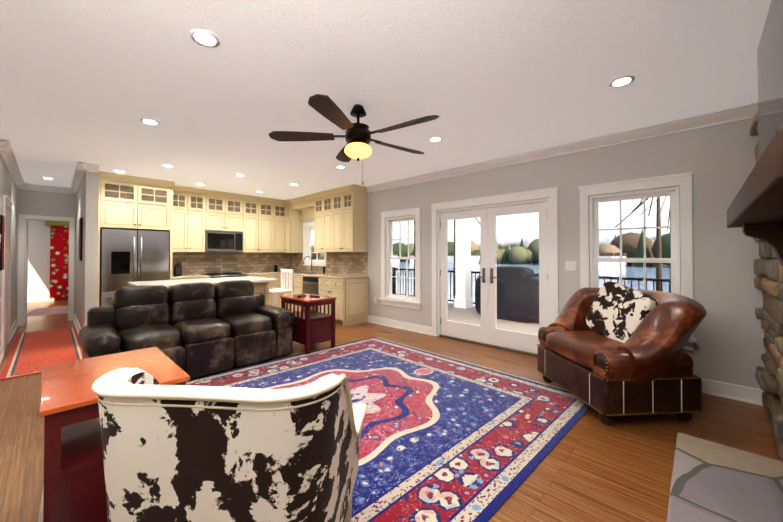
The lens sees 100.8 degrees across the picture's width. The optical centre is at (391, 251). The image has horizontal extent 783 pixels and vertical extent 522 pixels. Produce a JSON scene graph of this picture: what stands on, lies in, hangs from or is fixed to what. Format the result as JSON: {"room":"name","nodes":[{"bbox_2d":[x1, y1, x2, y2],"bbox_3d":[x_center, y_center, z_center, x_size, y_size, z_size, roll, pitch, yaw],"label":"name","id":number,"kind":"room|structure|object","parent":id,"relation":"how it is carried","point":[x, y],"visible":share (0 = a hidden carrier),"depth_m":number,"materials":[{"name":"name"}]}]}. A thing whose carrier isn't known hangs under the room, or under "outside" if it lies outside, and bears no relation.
{"room":"living room and kitchen","nodes":[
{"label":"living room and kitchen","id":0,"kind":"room"},
{"bbox_2d":[0,155,16,346],"bbox_3d":[-6.071,0.049,4.842,3.420,2.700,0.450,-1,-1,44],"label":"wall","id":1,"kind":"structure","parent":0,"point":[8,187],"depth_m":5.37,"materials":[{"name":"grey paint"}]},
{"bbox_2d":[0,215,4,269],"bbox_3d":[-5.030,-0.108,4.183,0.300,0.700,0.018,-1,-1,44],"label":"picture frame","id":2,"kind":"object","parent":1,"relation":"attached to","point":[2,223],"depth_m":4.11,"materials":[{"name":"black"}]},
{"bbox_2d":[0,139,27,363],"bbox_3d":[-5.804,0.051,4.968,3.395,2.700,0.100,-1,-1,44],"label":"trim","id":3,"kind":"structure","parent":1,"relation":"attached to","point":[6,152],"depth_m":4.92,"materials":[{"name":"white"}]},
{"bbox_2d":[25,219,49,302],"bbox_3d":[-9.923,0.102,9.571,0.120,2.700,4.800,-1,-1,44],"label":"wall","id":4,"kind":"structure","parent":0,"point":[38,260],"depth_m":9.27,"materials":[{"name":"grey paint"}]},
{"bbox_2d":[45,221,68,300],"bbox_3d":[-9.605,0.179,9.723,0.110,2.550,1.100,-1,-1,44],"label":"curtain","id":5,"kind":"object","parent":4,"relation":"attached to","point":[59,250],"visible":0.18,"depth_m":9.52,"materials":[{"name":"red fabric"}]},
{"bbox_2d":[16,189,75,318],"bbox_3d":[-6.837,0.067,6.432,0.120,2.700,0.800,-1,-1,44],"label":"wall","id":6,"kind":"structure","parent":0,"point":[39,203],"depth_m":6.38,"materials":[{"name":"grey paint"}]},
{"bbox_2d":[24,184,67,323],"bbox_3d":[-6.755,0.066,6.361,0.095,2.700,0.570,-1,-1,44],"label":"trim","id":7,"kind":"structure","parent":6,"relation":"attached to","point":[36,187],"depth_m":6.34,"materials":[{"name":"white"}]},
{"bbox_2d":[75,171,98,327],"bbox_3d":[-5.534,0.061,5.843,2.820,2.700,0.140,-1,-1,44],"label":"wall","id":8,"kind":"structure","parent":0,"point":[86,277],"depth_m":4.90,"materials":[{"name":"grey paint"}]},
{"bbox_2d":[68,162,87,335],"bbox_3d":[-5.535,0.059,5.685,2.795,2.700,0.110,-1,-1,44],"label":"trim","id":9,"kind":"structure","parent":8,"relation":"attached to","point":[81,168],"depth_m":6.60,"materials":[{"name":"white"}]},
{"bbox_2d":[78,218,81,260],"bbox_3d":[-5.223,-0.194,5.432,0.500,0.700,0.023,-1,-1,44],"label":"picture frame","id":10,"kind":"object","parent":8,"relation":"attached to","point":[80,220],"depth_m":5.26,"materials":[{"name":"black"}]},
{"bbox_2d":[98,179,172,230],"bbox_3d":[-4.702,-0.787,5.910,0.693,0.795,0.970,-1,-1,44],"label":"upper cabinet","id":11,"kind":"object","parent":8,"relation":"attached to","point":[146,207],"depth_m":5.65,"materials":[{"name":"beige"}]},
{"bbox_2d":[165,183,204,254],"bbox_3d":[-4.236,-0.630,6.646,0.353,1.300,0.660,-1,-1,44],"label":"upper cabinet","id":12,"kind":"object","parent":0,"relation":"attached to","point":[188,202],"depth_m":6.54,"materials":[{"name":"beige wood"}]},
{"bbox_2d":[173,275,204,278],"bbox_3d":[-4.136,0.513,6.538,0.629,0.040,0.660,-1,-1,44],"label":"countertop","id":13,"kind":"structure","parent":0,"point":[174,276],"depth_m":6.36,"materials":[{"name":"beige stone"}]},
{"bbox_2d":[205,191,224,230],"bbox_3d":[-3.878,-0.856,7.025,0.353,0.839,0.380,-1,-1,44],"label":"upper cabinet","id":14,"kind":"object","parent":0,"relation":"attached to","point":[214,200],"depth_m":6.90,"materials":[{"name":"beige wood"}]},
{"bbox_2d":[205,231,244,250],"bbox_3d":[-3.718,-0.205,7.128,0.394,0.441,0.752,-1,-1,44],"label":"microwave","id":15,"kind":"object","parent":0,"relation":"attached to","point":[214,240],"depth_m":7.01,"materials":[{"name":"black"}]},
{"bbox_2d":[225,192,240,230],"bbox_3d":[-3.616,-0.853,7.301,0.353,0.839,0.380,-1,-1,44],"label":"upper cabinet","id":16,"kind":"object","parent":0,"relation":"attached to","point":[232,202],"depth_m":7.16,"materials":[{"name":"beige wood"}]},
{"bbox_2d":[237,195,268,254],"bbox_3d":[-3.219,-0.618,7.716,0.353,1.300,0.774,-1,-1,44],"label":"upper cabinet","id":17,"kind":"object","parent":0,"relation":"attached to","point":[254,209],"depth_m":7.54,"materials":[{"name":"beige wood"}]},
{"bbox_2d":[269,199,284,254],"bbox_3d":[-2.875,-0.614,8.053,0.389,1.300,0.404,-1,-1,44],"label":"upper cabinet","id":18,"kind":"object","parent":0,"relation":"attached to","point":[276,206],"depth_m":7.91,"materials":[{"name":"beige"}]},
{"bbox_2d":[0,0,770,199],"bbox_3d":[-4.262,-1.333,6.457,16.400,0.100,5.660,-1,-1,44],"label":"ceiling","id":19,"kind":"structure","parent":0,"point":[91,81],"depth_m":2.50,"materials":[{"name":"white paint"}]},
{"bbox_2d":[140,118,159,124],"bbox_3d":[-2.448,-1.313,3.284,0.163,0.010,0.163,0,-1,20],"label":"recessed light","id":20,"kind":"object","parent":19,"relation":"in","point":[149,121],"depth_m":3.27,"materials":[{"name":"white"}]},
{"bbox_2d":[161,164,173,166],"bbox_3d":[-3.395,-1.295,4.901,0.163,0.010,0.163,0,-1,35],"label":"recessed light","id":21,"kind":"object","parent":19,"relation":"in","point":[165,165],"depth_m":4.87,"materials":[{"name":"white"}]},
{"bbox_2d":[190,29,219,47],"bbox_3d":[-1.164,-1.328,2.023,0.163,0.010,0.163,0,-1,20],"label":"recessed light","id":22,"kind":"object","parent":19,"relation":"in","point":[202,37],"depth_m":2.01,"materials":[{"name":"white"}]},
{"bbox_2d":[335,165,345,168],"bbox_3d":[-0.779,-1.295,4.968,0.163,0.010,0.163,0,-1,5],"label":"recessed light","id":23,"kind":"object","parent":19,"relation":"in","point":[337,166],"depth_m":4.93,"materials":[{"name":"white"}]},
{"bbox_2d":[268,94,438,184],"bbox_3d":[-0.256,-0.964,2.956,1.523,0.715,1.521,-1,-1,44],"label":"ceiling fan","id":24,"kind":"object","parent":19,"relation":"hanging from","point":[357,137],"visible":1,"depth_m":2.87,"materials":[{"name":"brown wood"}]},
{"bbox_2d":[428,136,441,141],"bbox_3d":[0.510,-1.308,3.784,0.163,0.010,0.163,0,-1,5],"label":"recessed light","id":25,"kind":"object","parent":19,"relation":"in","point":[432,139],"depth_m":3.78,"materials":[{"name":"white"}]},
{"bbox_2d":[609,75,634,86],"bbox_3d":[1.794,-1.322,2.522,0.163,0.010,0.163,0,-1,35],"label":"recessed light","id":26,"kind":"object","parent":19,"relation":"in","point":[623,80],"depth_m":2.51,"materials":[{"name":"white"}]},
{"bbox_2d":[0,300,782,521],"bbox_3d":[-4.262,1.447,6.425,16.400,0.060,5.660,-1,-1,44],"label":"floor","id":27,"kind":"structure","parent":0,"point":[591,467],"depth_m":2.28,"materials":[{"name":"brown wood"}]},
{"bbox_2d":[0,327,81,380],"bbox_3d":[-5.033,1.394,4.744,3.000,0.008,0.720,-1,-1,44],"label":"runner rug","id":28,"kind":"object","parent":27,"relation":"on","point":[32,353],"visible":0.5,"depth_m":4.48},
{"bbox_2d":[27,306,67,315],"bbox_3d":[-8.209,1.429,7.789,0.800,0.008,1.400,1,-1,-38],"label":"rug","id":29,"kind":"object","parent":27,"relation":"on","point":[47,311],"visible":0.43,"depth_m":7.64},
{"bbox_2d":[97,227,172,306],"bbox_3d":[-4.664,0.521,5.901,0.700,1.781,0.990,-1,-1,44],"label":"refrigerator","id":30,"kind":"object","parent":27,"relation":"on","point":[147,231],"depth_m":5.57,"materials":[{"name":"silver metal"}]},
{"bbox_2d":[168,284,268,304],"bbox_3d":[-3.054,0.962,5.311,0.854,0.885,1.800,-1,-1,44],"label":"kitchen island","id":31,"kind":"object","parent":27,"relation":"on","point":[261,285],"depth_m":5.62,"materials":[{"name":"beige"}]},
{"bbox_2d":[128,276,275,287],"bbox_3d":[-2.998,0.497,5.262,1.090,0.045,1.880,-1,-1,44],"label":"island countertop","id":32,"kind":"structure","parent":31,"relation":"on","point":[256,280],"depth_m":5.24,"materials":[{"name":"beige stone"}]},
{"bbox_2d":[205,271,252,277],"bbox_3d":[-3.641,0.967,7.042,0.606,0.916,0.878,-1,-1,44],"label":"stove","id":33,"kind":"object","parent":27,"relation":"on","point":[231,273],"depth_m":6.93,"materials":[{"name":"black"}]},
{"bbox_2d":[253,275,280,307],"bbox_3d":[-3.113,0.988,7.613,0.624,0.886,0.796,-1,-1,44],"label":"base cabinet","id":34,"kind":"object","parent":27,"relation":"on","point":[272,285],"depth_m":7.58,"materials":[{"name":"beige wood"}]},
{"bbox_2d":[245,271,280,274],"bbox_3d":[-2.899,0.528,7.840,0.629,0.040,1.414,-1,-1,44],"label":"countertop","id":35,"kind":"structure","parent":34,"relation":"on","point":[246,272],"depth_m":7.69,"materials":[{"name":"beige stone"}]},
{"bbox_2d":[269,269,293,311],"bbox_3d":[-2.169,0.882,6.167,0.440,1.065,0.440,-1,-1,44],"label":"counter stool","id":36,"kind":"object","parent":27,"relation":"on","point":[281,290],"visible":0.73,"depth_m":6.17,"materials":[{"name":"white wood"}]},
{"bbox_2d":[285,275,300,311],"bbox_3d":[-2.039,0.987,7.563,0.897,0.886,0.624,-1,-1,44],"label":"base cabinet","id":37,"kind":"object","parent":27,"relation":"on","point":[296,278],"depth_m":7.24,"materials":[{"name":"beige"}]},
{"bbox_2d":[301,275,316,310],"bbox_3d":[-1.513,0.984,7.029,0.718,0.881,0.574,-1,-1,44],"label":"dishwasher","id":38,"kind":"object","parent":27,"relation":"on","point":[308,282],"depth_m":6.85,"materials":[{"name":"beige"}]},
{"bbox_2d":[38,337,590,521],"bbox_3d":[-0.473,1.373,2.894,3.638,0.010,3.150,1,-1,-44],"label":"rug","id":39,"kind":"object","parent":27,"relation":"on","point":[446,439],"visible":0.43,"depth_m":2.56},
{"bbox_2d":[39,347,189,521],"bbox_3d":[-1.417,0.979,1.644,0.732,0.745,0.500,-1,-1,44],"label":"end table","id":40,"kind":"object","parent":39,"relation":"on","point":[74,484],"visible":0.48,"depth_m":1.35,"materials":[{"name":"red wood"}]},
{"bbox_2d":[79,280,294,378],"bbox_3d":[-2.323,0.884,3.899,0.960,0.985,2.070,-1,-1,44],"label":"sofa","id":41,"kind":"object","parent":39,"relation":"on","point":[196,329],"visible":0.94,"depth_m":3.69,"materials":[{"name":"leather"}]},
{"bbox_2d":[91,368,367,521],"bbox_3d":[-0.555,0.876,1.287,0.824,0.945,0.767,0,-1,5],"label":"chair","id":42,"kind":"object","parent":39,"relation":"on","point":[182,453],"visible":1,"depth_m":0.94,"materials":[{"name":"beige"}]},
{"bbox_2d":[280,293,336,353],"bbox_3d":[-1.227,1.018,4.746,0.732,0.739,0.500,-1,-1,44],"label":"end table","id":43,"kind":"object","parent":39,"relation":"on","point":[311,327],"visible":0.96,"depth_m":4.53,"materials":[{"name":"red wood"}]},
{"bbox_2d":[537,282,706,423],"bbox_3d":[2.100,0.829,3.014,1.059,1.081,1.360,0,-1,-4],"label":"leather armchair","id":44,"kind":"object","parent":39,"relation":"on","point":[608,351],"visible":1,"depth_m":2.55,"materials":[{"name":"brown leather"}]},
{"bbox_2d":[317,275,367,326],"bbox_3d":[-0.982,0.976,6.558,0.820,0.886,0.625,-1,-1,44],"label":"base cabinet","id":45,"kind":"object","parent":27,"relation":"on","point":[351,303],"depth_m":6.25,"materials":[{"name":"beige wood"}]},
{"bbox_2d":[283,271,368,278],"bbox_3d":[-1.536,0.517,7.087,2.385,0.045,0.630,-1,-1,44],"label":"countertop","id":46,"kind":"structure","parent":45,"relation":"on","point":[326,273],"depth_m":6.58,"materials":[{"name":"beige stone"}]},
{"bbox_2d":[666,433,782,521],"bbox_3d":[1.295,1.282,1.091,0.588,0.150,2.480,-1,-1,44],"label":"hearth slab","id":47,"kind":"object","parent":27,"relation":"on","point":[713,481],"visible":1,"depth_m":1.68,"materials":[{"name":"grey stone"}]},
{"bbox_2d":[311,196,670,295],"bbox_3d":[54.617,-2.333,79.245,478.112,15.134,169.642,-1,-1,44],"label":"trees","id":48,"kind":"object","parent":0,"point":[529,253],"depth_m":124.13,"materials":[{"name":"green plant"}]},
{"bbox_2d":[303,118,765,388],"bbox_3d":[0.423,0.060,5.782,8.700,2.700,0.160,-1,-1,44],"label":"wall","id":49,"kind":"structure","parent":0,"point":[719,161],"depth_m":3.27,"materials":[{"name":"grey paint"}]},
{"bbox_2d":[285,199,304,254],"bbox_3d":[-2.459,-0.613,8.139,0.215,1.300,0.395,-1,-1,44],"label":"upper cabinet","id":50,"kind":"object","parent":49,"relation":"attached to","point":[294,212],"depth_m":8.04,"materials":[{"name":"beige wood"}]},
{"bbox_2d":[305,226,323,262],"bbox_3d":[-1.806,-0.166,7.903,0.842,0.892,0.150,-1,-1,44],"label":"kitchen window","id":51,"kind":"structure","parent":49,"relation":"in","point":[308,245],"depth_m":8.12,"materials":[{"name":"white"}]},
{"bbox_2d":[313,191,336,254],"bbox_3d":[-1.342,-0.625,7.105,0.729,1.300,0.355,-1,-1,44],"label":"upper cabinet","id":52,"kind":"object","parent":49,"relation":"attached to","point":[321,200],"depth_m":7.03,"materials":[{"name":"beige wood"}]},
{"bbox_2d":[329,184,366,254],"bbox_3d":[-0.892,-0.630,6.677,0.728,1.300,0.355,-1,-1,44],"label":"upper cabinet","id":53,"kind":"object","parent":49,"relation":"attached to","point":[347,205],"depth_m":6.48,"materials":[{"name":"beige wood"}]},
{"bbox_2d":[386,215,415,301],"bbox_3d":[0.216,0.127,5.978,0.762,1.522,0.150,-1,-1,44],"label":"window","id":54,"kind":"structure","parent":49,"relation":"in","point":[389,241],"depth_m":6.07,"materials":[{"name":"white"}]},
{"bbox_2d":[437,198,549,356],"bbox_3d":[1.440,0.360,4.795,1.762,2.074,0.175,-1,-1,44],"label":"french door","id":55,"kind":"structure","parent":49,"relation":"in","point":[488,333],"depth_m":4.74,"materials":[{"name":"white wood"}]},
{"bbox_2d":[291,102,764,405],"bbox_3d":[0.335,0.059,5.690,8.300,2.700,0.095,-1,-1,44],"label":"trim","id":56,"kind":"structure","parent":49,"relation":"attached to","point":[683,181],"depth_m":3.88,"materials":[{"name":"white"}]},
{"bbox_2d":[565,261,575,270],"bbox_3d":[2.200,0.180,3.978,0.120,0.120,0.006,-1,-1,44],"label":"switch plate","id":57,"kind":"object","parent":49,"relation":"attached to","point":[570,265],"depth_m":3.97,"materials":[{"name":"white"}]},
{"bbox_2d":[589,186,680,294],"bbox_3d":[2.696,0.101,3.622,0.802,1.522,0.150,-1,-1,44],"label":"window","id":58,"kind":"structure","parent":49,"relation":"in","point":[673,193],"depth_m":3.57,"materials":[{"name":"white wood"}]},
{"bbox_2d":[750,112,782,460],"bbox_3d":[2.135,0.012,1.560,0.280,2.707,3.600,-1,-1,44],"label":"stone fireplace","id":59,"kind":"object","parent":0,"point":[768,271],"depth_m":2.41,"materials":[{"name":"brown"}]},
{"bbox_2d":[727,128,782,265],"bbox_3d":[1.577,-0.076,1.266,0.292,0.380,1.800,-1,-1,44],"label":"mantel shelf","id":60,"kind":"object","parent":59,"relation":"attached to","point":[755,209],"visible":1,"depth_m":1.15,"materials":[{"name":"brown wood"}]},
{"bbox_2d":[757,0,782,158],"bbox_3d":[1.694,-0.739,1.369,0.135,0.942,1.460,-1,-1,44],"label":"wall-mounted tv","id":61,"kind":"object","parent":59,"relation":"attached to","point":[770,80],"visible":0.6,"depth_m":1.57,"materials":[{"name":"black"}]},
{"label":"outside","id":62,"kind":"structure","parent":0,"visible":0},
{"bbox_2d":[311,196,669,264],"bbox_3d":[131.080,-52.108,138.141,640.000,130.000,0.200,-1,-1,44],"label":"sky","id":63,"kind":"structure","parent":62,"point":[514,223],"depth_m":183.11,"materials":[{"name":"white"}]},
{"bbox_2d":[448,303,538,334],"bbox_3d":[2.024,1.561,6.797,13.000,0.120,3.540,-1,-1,44],"label":"deck","id":64,"kind":"object","parent":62,"point":[459,314],"depth_m":6.92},
{"bbox_2d":[454,218,472,308],"bbox_3d":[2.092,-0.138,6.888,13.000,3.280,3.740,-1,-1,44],"label":"post","id":65,"kind":"object","parent":64,"relation":"on","point":[463,248],"depth_m":8.70,"materials":[{"name":"white"}]},
{"bbox_2d":[475,266,538,321],"bbox_3d":[2.663,0.921,7.259,1.500,1.170,0.720,-1,-1,44],"label":"outdoor grill","id":66,"kind":"object","parent":64,"relation":"on","point":[526,298],"depth_m":6.85,"materials":[{"name":"black"}]},
{"bbox_2d":[392,267,670,303],"bbox_3d":[3.189,1.010,8.000,13.049,1.010,0.090,-1,-1,44],"label":"railing","id":67,"kind":"object","parent":64,"relation":"on","point":[394,269],"depth_m":8.93,"materials":[{"name":"black metal"}]},
{"bbox_2d":[392,261,669,305],"bbox_3d":[68.224,5.296,71.344,600.000,0.300,181.300,-1,-1,44],"label":"water","id":68,"kind":"structure","parent":62,"point":[638,271],"depth_m":73.20,"materials":[{"name":"blue"}]}
]}

